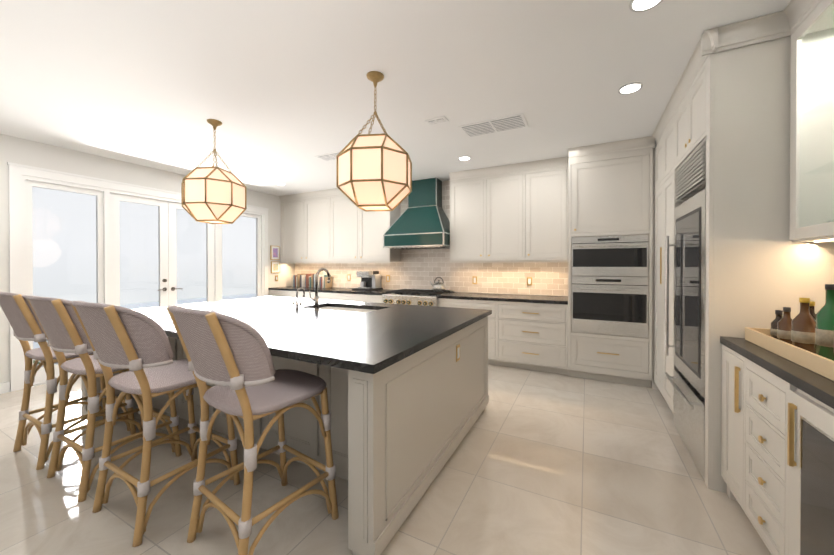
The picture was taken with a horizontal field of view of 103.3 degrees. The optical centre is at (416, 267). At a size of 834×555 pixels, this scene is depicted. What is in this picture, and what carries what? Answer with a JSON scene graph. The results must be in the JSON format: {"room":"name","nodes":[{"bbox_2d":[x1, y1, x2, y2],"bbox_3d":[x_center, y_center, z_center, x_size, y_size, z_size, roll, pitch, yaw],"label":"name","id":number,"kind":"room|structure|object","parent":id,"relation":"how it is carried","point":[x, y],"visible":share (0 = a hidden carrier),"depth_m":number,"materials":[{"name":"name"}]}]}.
{"room":"kitchen","nodes":[
{"label":"kitchen","id":0,"kind":"room"},
{"bbox_2d":[0,134,294,391],"bbox_3d":[-4.188,-0.041,3.997,0.178,2.740,6.780,0,0,27],"label":"wall","id":1,"kind":"structure","parent":0,"point":[26,166],"depth_m":4.23,"materials":[{"name":"paint"}]},
{"bbox_2d":[0,382,9,393],"bbox_3d":[-4.274,1.276,3.689,0.014,0.110,6.140,0,0,27],"label":"baseboard","id":2,"kind":"structure","parent":1,"relation":"attached to","point":[4,387],"depth_m":3.50,"materials":[{"name":"white paint"}]},
{"bbox_2d":[270,246,279,280],"bbox_3d":[-2.803,-0.075,6.529,0.021,0.700,0.210,0,0,27],"label":"picture frames","id":3,"kind":"object","parent":1,"relation":"attached to","point":[275,255],"visible":0.94,"depth_m":6.52,"materials":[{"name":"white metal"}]},
{"bbox_2d":[0,364,771,554],"bbox_3d":[-1.097,1.378,2.414,7.130,0.080,7.080,0,0,27],"label":"floor","id":4,"kind":"structure","parent":0,"point":[543,463],"depth_m":1.95,"materials":[{"name":"tile"}]},
{"bbox_2d":[0,292,135,469],"bbox_3d":[-2.627,0.750,2.466,0.524,1.180,0.676,0,0,27],"label":"stool","id":5,"kind":"object","parent":4,"relation":"on","point":[18,311],"visible":0.62,"depth_m":2.25,"materials":[{"name":"wicker"}]},
{"bbox_2d":[25,295,181,501],"bbox_3d":[-2.049,0.752,2.168,0.524,1.180,0.676,0,0,27],"label":"stool","id":6,"kind":"object","parent":4,"relation":"on","point":[60,323],"visible":0.62,"depth_m":1.95,"materials":[{"name":"wicker"}]},
{"bbox_2d":[71,301,239,546],"bbox_3d":[-1.472,0.753,1.871,0.524,1.180,0.676,0,0,28],"label":"stool","id":7,"kind":"object","parent":4,"relation":"on","point":[136,344],"visible":0.85,"depth_m":1.68,"materials":[{"name":"fabric"}]},
{"bbox_2d":[167,305,338,554],"bbox_3d":[-0.813,0.755,1.640,0.524,1.180,0.676,0,0,35],"label":"stool","id":8,"kind":"object","parent":4,"relation":"on","point":[230,357],"visible":1,"depth_m":1.47,"materials":[{"name":"fabric"}]},
{"bbox_2d":[269,290,299,297],"bbox_3d":[-2.353,0.875,6.503,0.846,0.880,0.647,0,0,27],"label":"base cabinet","id":9,"kind":"object","parent":4,"relation":"on","point":[279,293],"depth_m":6.21,"materials":[{"name":"paint"}]},
{"bbox_2d":[81,316,488,554],"bbox_3d":[-1.101,0.890,2.994,3.046,0.890,1.932,0,0,27],"label":"kitchen island","id":10,"kind":"object","parent":4,"relation":"on","point":[407,393],"depth_m":1.95,"materials":[{"name":"paint"}]},
{"bbox_2d":[132,296,332,327],"bbox_3d":[-1.904,0.423,3.387,1.300,0.040,1.960,0,0,27],"label":"island countertop","id":11,"kind":"structure","parent":10,"relation":"on","point":[161,315],"depth_m":3.39,"materials":[{"name":"stone"}]},
{"bbox_2d":[163,300,392,339],"bbox_3d":[-0.958,0.426,2.899,0.830,0.040,1.960,0,0,27],"label":"island countertop","id":12,"kind":"structure","parent":10,"relation":"on","point":[284,317],"depth_m":2.73,"materials":[{"name":"stone"}]},
{"bbox_2d":[293,268,330,311],"bbox_3d":[-1.012,0.205,3.197,0.290,0.398,0.226,0,0,27],"label":"faucet","id":13,"kind":"object","parent":12,"relation":"on","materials":[{"name":"metal"}]},
{"bbox_2d":[321,304,376,311],"bbox_3d":[-0.733,0.552,3.336,0.850,0.242,0.460,0,0,27],"label":"sink","id":14,"kind":"object","parent":12,"relation":"in","point":[340,307],"depth_m":3.46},
{"bbox_2d":[261,304,491,375],"bbox_3d":[-0.162,0.428,2.490,0.960,0.040,1.960,0,0,27],"label":"island countertop","id":15,"kind":"structure","parent":10,"relation":"on","point":[370,343],"depth_m":1.99,"materials":[{"name":"stone"}]},
{"bbox_2d":[300,290,339,299],"bbox_3d":[-1.585,0.877,6.108,0.959,0.880,0.647,0,0,27],"label":"base cabinet","id":16,"kind":"object","parent":4,"relation":"on","point":[323,294],"depth_m":5.77,"materials":[{"name":"paint"}]},
{"bbox_2d":[340,294,381,302],"bbox_3d":[-0.782,0.880,5.694,0.924,0.880,0.647,0,0,27],"label":"base cabinet","id":17,"kind":"object","parent":4,"relation":"on","point":[376,298],"depth_m":5.38,"materials":[{"name":"paint"}]},
{"bbox_2d":[268,286,391,293],"bbox_3d":[-1.552,0.417,6.083,2.652,0.040,0.657,0,0,27],"label":"countertop","id":18,"kind":"structure","parent":17,"relation":"on","point":[335,290],"depth_m":5.69,"materials":[{"name":"black stone"}]},
{"bbox_2d":[292,274,331,287],"bbox_3d":[-2.109,0.261,6.597,0.897,0.265,0.198,0,0,27],"label":"books","id":19,"kind":"object","parent":18,"relation":"on","point":[303,280],"visible":0.88,"depth_m":6.50,"materials":[{"name":"multicoloured paper"}]},
{"bbox_2d":[352,271,382,290],"bbox_3d":[-0.878,0.232,5.861,0.400,0.331,0.380,0,0,27],"label":"coffee machine","id":20,"kind":"object","parent":18,"relation":"on","point":[370,280],"visible":1,"depth_m":5.78,"materials":[{"name":"silver plastic"}]},
{"bbox_2d":[382,277,453,305],"bbox_3d":[0.016,0.736,5.219,0.920,1.173,0.728,0,0,27],"label":"range","id":21,"kind":"object","parent":4,"relation":"on","point":[423,297],"visible":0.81,"depth_m":5.03,"materials":[{"name":"silver metal"}]},
{"bbox_2d":[430,277,444,291],"bbox_3d":[0.318,0.263,5.211,0.258,0.228,0.200,0,0,27],"label":"kettle","id":22,"kind":"object","parent":21,"relation":"on","point":[438,286],"depth_m":5.13,"materials":[{"name":"silver metal"}]},
{"bbox_2d":[438,298,499,364],"bbox_3d":[0.840,0.884,4.859,0.864,0.880,0.647,0,0,27],"label":"base cabinet","id":23,"kind":"object","parent":4,"relation":"on","point":[473,303],"depth_m":4.43,"materials":[{"name":"paint"}]},
{"bbox_2d":[500,302,567,374],"bbox_3d":[1.580,0.887,4.479,0.876,0.880,0.647,0,0,27],"label":"base cabinet","id":24,"kind":"object","parent":4,"relation":"on","point":[529,332],"depth_m":4.17,"materials":[{"name":"paint"}]},
{"bbox_2d":[438,292,567,301],"bbox_3d":[1.210,0.426,4.661,1.702,0.040,0.657,0,0,27],"label":"countertop","id":25,"kind":"structure","parent":24,"relation":"on","point":[499,297],"depth_m":4.45,"materials":[{"name":"black stone"}]},
{"bbox_2d":[568,136,654,386],"bbox_3d":[2.330,-0.040,4.033,0.852,2.738,0.745,0,0,27],"label":"tall cabinet","id":26,"kind":"object","parent":4,"relation":"on","point":[610,234],"visible":0.98,"depth_m":3.75,"materials":[{"name":"paint"}]},
{"bbox_2d":[720,340,735,499],"bbox_3d":[2.010,0.898,1.674,0.622,0.890,0.338,0,0,27],"label":"base cabinet","id":27,"kind":"object","parent":4,"relation":"on","point":[728,387],"depth_m":1.89,"materials":[{"name":"paint"}]},
{"bbox_2d":[651,0,833,492],"bbox_3d":[2.047,-0.028,1.883,0.754,2.738,4.827,0,0,27],"label":"tall cabinet","id":28,"kind":"object","parent":4,"relation":"on","point":[743,193],"visible":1,"depth_m":1.93,"materials":[{"name":"paint"}]},
{"bbox_2d":[732,352,779,554],"bbox_3d":[1.859,0.899,1.380,0.622,0.890,0.480,0,0,27],"label":"base cabinet","id":29,"kind":"object","parent":4,"relation":"on","point":[777,430],"depth_m":1.56,"materials":[{"name":"paint"}]},
{"bbox_2d":[776,376,833,554],"bbox_3d":[1.580,0.902,0.838,0.622,0.890,0.791,0,0,27],"label":"beverage refrigerator","id":30,"kind":"object","parent":4,"relation":"on","point":[805,446],"depth_m":1.21,"materials":[{"name":"paint"}]},
{"bbox_2d":[720,336,833,403],"bbox_3d":[1.541,0.438,0.767,0.628,0.040,2.376,0,0,27],"label":"countertop","id":31,"kind":"structure","parent":30,"relation":"on","point":[811,366],"depth_m":1.38,"materials":[{"name":"black stone"}]},
{"bbox_2d":[745,327,833,380],"bbox_3d":[1.890,0.378,1.428,0.460,0.070,0.770,0,0,27],"label":"tray","id":32,"kind":"object","parent":31,"relation":"on","point":[817,360],"depth_m":1.47,"materials":[{"name":"beige wood"}]},
{"bbox_2d":[0,0,790,195],"bbox_3d":[-1.097,-1.452,2.398,7.130,0.100,7.080,0,0,27],"label":"ceiling","id":33,"kind":"structure","parent":0,"point":[282,91],"depth_m":2.42,"materials":[{"name":"paint"}]},
{"bbox_2d":[181,119,246,223],"bbox_3d":[-1.956,-0.918,3.192,0.559,0.975,0.557,0,0,27],"label":"pendant lantern","id":34,"kind":"object","parent":33,"relation":"hanging from","point":[214,195],"visible":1,"depth_m":3.04,"materials":[{"name":"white glass"}]},
{"bbox_2d":[315,151,339,160],"bbox_3d":[-1.066,-1.405,4.165,0.402,0.014,0.231,0,0,27],"label":"ceiling vent","id":35,"kind":"object","parent":33,"relation":"in","point":[329,156],"depth_m":4.18,"materials":[{"name":"white paint"}]},
{"bbox_2d":[336,71,411,211],"bbox_3d":[-0.306,-0.913,2.421,0.559,0.975,0.557,0,0,27],"label":"pendant lantern","id":36,"kind":"object","parent":33,"relation":"hanging from","point":[373,172],"visible":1,"depth_m":2.25,"materials":[{"name":"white glass"}]},
{"bbox_2d":[425,116,448,125],"bbox_3d":[0.189,-1.399,3.142,0.205,0.014,0.134,0,0,27],"label":"ceiling vent","id":37,"kind":"object","parent":33,"relation":"in","point":[443,119],"depth_m":3.15,"materials":[{"name":"white paint"}]},
{"bbox_2d":[458,156,470,160],"bbox_3d":[0.615,-1.409,4.273,0.162,0.008,0.162,0,0,18],"label":"recessed light","id":38,"kind":"object","parent":33,"relation":"in","point":[463,158],"depth_m":4.26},
{"bbox_2d":[458,113,527,137],"bbox_3d":[0.754,-1.400,3.265,0.619,0.014,0.336,0,0,27],"label":"ceiling vent","id":39,"kind":"object","parent":33,"relation":"in","point":[505,123],"depth_m":3.26,"materials":[{"name":"white metal"}]},
{"bbox_2d":[618,82,642,93],"bbox_3d":[1.669,-1.399,2.583,0.162,0.008,0.162,0,0,-18],"label":"recessed light","id":40,"kind":"object","parent":33,"relation":"in","point":[629,88],"depth_m":2.58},
{"bbox_2d":[629,0,662,11],"bbox_3d":[1.202,-1.394,1.721,0.162,0.008,0.162,0,0,-18],"label":"recessed light","id":41,"kind":"object","parent":33,"relation":"in","point":[639,6],"depth_m":1.75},
{"bbox_2d":[295,180,567,296],"bbox_3d":[0.486,-0.049,5.482,7.130,2.740,0.162,0,0,27],"label":"wall","id":42,"kind":"structure","parent":0,"point":[417,268],"depth_m":5.38,"materials":[{"name":"tile"}]},
{"bbox_2d":[279,189,330,263],"bbox_3d":[-2.085,-0.764,6.508,1.310,1.318,0.356,0,0,27],"label":"upper cabinet","id":43,"kind":"object","parent":42,"relation":"attached to","point":[305,217],"depth_m":6.32,"materials":[{"name":"paint"}]},
{"bbox_2d":[331,188,400,262],"bbox_3d":[-0.950,-0.761,5.923,1.310,1.318,0.356,0,0,27],"label":"upper cabinet","id":44,"kind":"object","parent":42,"relation":"attached to","point":[356,234],"depth_m":5.77,"materials":[{"name":"paint"}]},
{"bbox_2d":[383,178,449,249],"bbox_3d":[0.055,-0.857,5.284,1.054,1.118,0.572,0,0,27],"label":"range hood","id":45,"kind":"object","parent":42,"relation":"attached to","point":[422,221],"visible":0.96,"depth_m":5.20,"materials":[{"name":"green metal"}]},
{"bbox_2d":[472,276,476,283],"bbox_3d":[0.904,0.203,5.172,0.074,0.120,0.008,0,0,27],"label":"outlet","id":46,"kind":"object","parent":42,"relation":"attached to","point":[474,278],"depth_m":5.17,"materials":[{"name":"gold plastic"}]},
{"bbox_2d":[449,162,526,262],"bbox_3d":[1.064,-0.755,4.887,1.100,1.318,0.356,0,0,27],"label":"upper cabinet","id":47,"kind":"object","parent":42,"relation":"attached to","point":[514,213],"depth_m":4.70,"materials":[{"name":"paint"}]},
{"bbox_2d":[527,277,531,285],"bbox_3d":[1.634,0.205,4.796,0.074,0.120,0.008,0,0,27],"label":"outlet","id":48,"kind":"object","parent":42,"relation":"attached to","point":[529,280],"depth_m":4.79,"materials":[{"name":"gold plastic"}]},
{"bbox_2d":[527,156,567,259],"bbox_3d":[1.771,-0.753,4.522,0.559,1.318,0.356,0,0,27],"label":"upper cabinet","id":49,"kind":"object","parent":42,"relation":"attached to","point":[547,180],"depth_m":4.35,"materials":[{"name":"paint"}]},
{"label":"outside","id":50,"kind":"structure","parent":0,"visible":0},
{"bbox_2d":[33,294,255,366],"bbox_3d":[-7.831,1.371,6.792,8.850,0.085,17.000,0,0,27],"label":"ground","id":51,"kind":"structure","parent":50,"point":[147,305],"depth_m":12.31,"materials":[{"name":"stone"}]},
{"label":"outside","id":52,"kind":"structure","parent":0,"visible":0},
{"bbox_2d":[32,187,255,304],"bbox_3d":[-11.809,-2.148,8.820,0.100,7.100,21.000,0,0,27],"label":"sky","id":53,"kind":"structure","parent":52,"point":[79,243],"depth_m":11.76,"materials":[{"name":"white"}]}
]}

